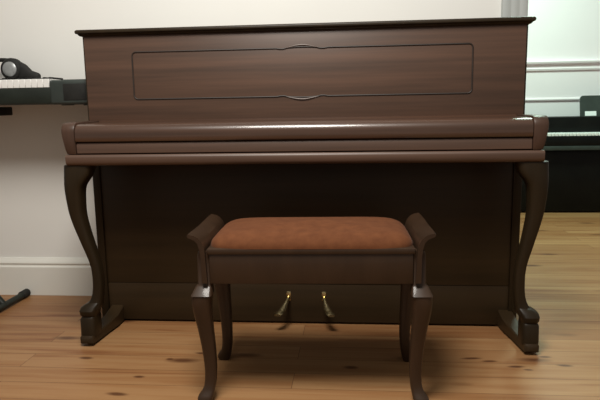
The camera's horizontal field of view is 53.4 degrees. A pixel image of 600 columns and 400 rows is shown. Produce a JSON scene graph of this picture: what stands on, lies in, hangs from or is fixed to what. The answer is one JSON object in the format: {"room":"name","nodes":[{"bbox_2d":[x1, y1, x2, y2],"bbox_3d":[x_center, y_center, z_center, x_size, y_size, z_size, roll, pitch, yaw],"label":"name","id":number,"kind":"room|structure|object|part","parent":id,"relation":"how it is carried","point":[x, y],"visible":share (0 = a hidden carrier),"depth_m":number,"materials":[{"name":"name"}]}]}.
{"room":"music room","nodes":[
{"label":"music room","id":0,"kind":"room"},
{"bbox_2d":[0,0,500,257],"bbox_3d":[-1.200,-0.890,2.416,3.932,2.600,0.110,0,9,5],"label":"wall","id":1,"kind":"structure","parent":0,"point":[35,220],"depth_m":2.39,"materials":[{"name":"beige paint"}]},
{"bbox_2d":[0,257,92,295],"bbox_3d":[-1.194,0.325,2.545,3.912,0.160,0.018,0,9,5],"label":"baseboard","id":2,"kind":"structure","parent":1,"relation":"attached to","point":[41,276],"depth_m":2.53,"materials":[{"name":"beige paint"}]},
{"bbox_2d":[501,0,527,16],"bbox_3d":[0.794,-0.895,2.233,0.092,2.600,0.155,0,9,5],"label":"door frame","id":3,"kind":"structure","parent":1,"relation":"attached to","point":[509,8],"depth_m":2.19,"materials":[{"name":"grey paint"}]},
{"bbox_2d":[0,211,599,399],"bbox_3d":[0.695,0.509,1.849,7.800,0.050,5.920,0,9,5],"label":"floor","id":4,"kind":"structure","parent":0,"point":[43,356],"depth_m":1.88,"materials":[{"name":"brown wood"}]},
{"bbox_2d":[0,107,30,311],"bbox_3d":[-1.496,0.054,2.265,0.685,0.793,0.475,0,9,5],"label":"keyboard stand","id":5,"kind":"object","parent":4,"relation":"on","point":[4,111],"visible":1,"depth_m":2.37,"materials":[{"name":"black metal"}]},
{"bbox_3d":[-1.499,0.045,2.333,0.666,0.777,0.028,0,9,5],"label":"cross leg","id":6,"kind":"part","parent":5,"relation":"part of","materials":[{"name":"black plastic"}]},
{"bbox_3d":[-1.250,-0.336,2.270,0.194,0.033,0.230,0,9,5],"label":"support arm","id":7,"kind":"part","parent":5,"relation":"part of","materials":[{"name":"black rubber"}]},
{"bbox_2d":[0,77,86,104],"bbox_3d":[-1.368,-0.408,2.296,1.255,0.104,0.246,0,9,5],"label":"keyboard","id":8,"kind":"object","parent":5,"relation":"on","point":[45,90],"visible":0.9,"depth_m":2.14,"materials":[{"name":"black plastic"}]},
{"bbox_2d":[0,58,40,77],"bbox_3d":[-1.147,-0.510,2.323,0.272,0.090,0.071,0,9,5],"label":"headphones","id":9,"kind":"object","parent":8,"relation":"on","point":[10,67],"visible":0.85,"depth_m":2.30,"materials":[{"name":"black plastic"}]},
{"bbox_2d":[1,58,20,77],"bbox_3d":[-1.115,-0.507,2.314,0.086,0.086,0.040,0,9,5],"label":"ear cup","id":10,"kind":"object","parent":9,"relation":"on","point":[10,67],"depth_m":2.29,"materials":[{"name":"silver metal"}]},
{"bbox_2d":[18,62,40,77],"bbox_3d":[-1.053,-0.504,2.314,0.084,0.076,0.038,0,9,5],"label":"cushion","id":11,"kind":"object","parent":9,"relation":"on","point":[24,71],"depth_m":2.30,"materials":[{"name":"black leather"}]},
{"bbox_2d":[63,83,86,99],"bbox_3d":[-0.803,-0.386,2.126,0.084,0.058,0.004,0,9,5],"label":"speaker grille","id":12,"kind":"object","parent":8,"relation":"attached to","point":[71,91],"depth_m":2.12,"materials":[{"name":"black plastic"}]},
{"bbox_2d":[61,16,548,351],"bbox_3d":[0.008,-0.072,2.089,1.532,1.046,0.525,0,9,5],"label":"upright piano","id":13,"kind":"object","parent":4,"relation":"on","point":[397,120],"visible":1,"depth_m":2.02,"materials":[{"name":"brown wood"}]},
{"bbox_3d":[-0.710,0.124,1.978,0.104,0.482,0.077,0,9,5],"label":"leg","id":14,"kind":"part","parent":13,"relation":"part of","materials":[{"name":"brown wood"}]},
{"bbox_3d":[-0.688,0.431,2.100,0.054,0.064,0.268,0,9,8],"label":"toe rail","id":15,"kind":"part","parent":13,"relation":"part of","materials":[{"name":"brown wood"}]},
{"bbox_3d":[-0.004,-0.412,2.018,1.479,0.310,0.026,0,9,5],"label":"panel","id":16,"kind":"part","parent":13,"relation":"part of","materials":[{"name":"brown wood"}]},
{"bbox_3d":[0.005,-0.595,2.113,1.524,0.021,0.310,0,9,5],"label":"lid","id":17,"kind":"part","parent":13,"relation":"part of","materials":[{"name":"brown wood"}]},
{"bbox_3d":[0.005,0.076,2.102,1.435,0.450,0.020,0,9,5],"label":"knee panel","id":18,"kind":"part","parent":13,"relation":"part of","materials":[{"name":"brown wood"}]},
{"bbox_3d":[0.011,0.368,2.152,1.435,0.142,0.024,0,9,5],"label":"rail","id":19,"kind":"part","parent":13,"relation":"part of","materials":[{"name":"brown wood"}]},
{"bbox_3d":[0.717,0.427,1.974,0.050,0.064,0.272,-1,9,-2],"label":"toe rail","id":20,"kind":"part","parent":13,"relation":"part of","materials":[{"name":"brown wood"}]},
{"bbox_3d":[0.706,0.120,1.850,0.100,0.482,0.077,0,9,5],"label":"leg","id":21,"kind":"part","parent":13,"relation":"part of","materials":[{"name":"brown wood"}]},
{"bbox_2d":[187,213,435,399],"bbox_3d":[0.037,0.285,1.681,0.641,0.467,0.326,0,9,3],"label":"stool","id":22,"kind":"object","parent":4,"relation":"on","point":[258,250],"visible":1,"depth_m":1.53,"materials":[{"name":"brown wood"}]},
{"bbox_3d":[-0.252,0.336,1.571,0.055,0.412,0.058,0,9,3],"label":"leg","id":23,"kind":"part","parent":22,"relation":"part of","materials":[{"name":"brown wood"}]},
{"bbox_3d":[-0.237,0.293,1.835,0.055,0.412,0.058,0,9,3],"label":"leg","id":24,"kind":"part","parent":22,"relation":"part of","materials":[{"name":"brown wood"}]},
{"bbox_3d":[0.034,0.109,1.653,0.532,0.016,0.286,0,9,3],"label":"seat frame","id":25,"kind":"part","parent":22,"relation":"part of","materials":[{"name":"brown wood"}]},
{"bbox_3d":[0.027,0.173,1.531,0.522,0.084,0.016,0,9,3],"label":"rail","id":26,"kind":"part","parent":22,"relation":"part of","materials":[{"name":"brown wood"}]},
{"bbox_2d":[211,217,412,248],"bbox_3d":[0.033,0.079,1.649,0.534,0.048,0.286,0,9,3],"label":"seat cushion","id":27,"kind":"object","parent":22,"relation":"on","point":[258,232],"depth_m":1.54,"materials":[{"name":"fabric"}]},
{"bbox_3d":[0.327,0.289,1.801,0.055,0.412,0.058,0,9,3],"label":"leg","id":28,"kind":"part","parent":22,"relation":"part of","materials":[{"name":"brown wood"}]},
{"bbox_3d":[0.311,0.331,1.536,0.055,0.412,0.058,0,9,3],"label":"leg","id":29,"kind":"part","parent":22,"relation":"part of","materials":[{"name":"brown wood"}]},
{"bbox_2d":[521,95,599,210],"bbox_3d":[2.175,-0.335,4.252,1.320,0.815,0.386,0,9,5],"label":"digital piano","id":30,"kind":"object","parent":4,"relation":"on","point":[572,144],"visible":0.52,"depth_m":4.17,"materials":[{"name":"black paint"}]},
{"bbox_3d":[2.166,-0.150,4.151,1.260,0.458,0.025,0,9,5],"label":"kick panel","id":31,"kind":"part","parent":30,"relation":"part of","materials":[{"name":"black paint"}]},
{"bbox_2d":[585,111,595,115],"bbox_3d":[2.075,-0.618,4.258,0.078,0.032,0.008,0,9,5],"label":"paper card","id":32,"kind":"object","parent":30,"relation":"on","point":[587,113],"visible":1,"depth_m":4.26,"materials":[{"name":"white paper"}]},
{"bbox_2d":[525,0,599,115],"bbox_3d":[2.673,-1.262,4.347,4.300,2.600,0.100,0,9,5],"label":"wall","id":33,"kind":"structure","parent":0,"point":[561,29],"depth_m":4.39,"materials":[{"name":"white paint"}]},
{"bbox_2d":[525,97,579,101],"bbox_3d":[2.676,-0.751,4.370,4.300,0.024,0.014,0,9,5],"label":"trim","id":34,"kind":"structure","parent":33,"relation":"attached to","point":[570,98],"depth_m":4.44,"materials":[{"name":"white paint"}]},
{"bbox_2d":[526,59,599,71],"bbox_3d":[2.671,-0.993,4.321,4.300,0.079,0.036,0,9,5],"label":"rail","id":35,"kind":"object","parent":33,"relation":"attached to","point":[586,64],"depth_m":4.39,"materials":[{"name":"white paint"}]}
]}

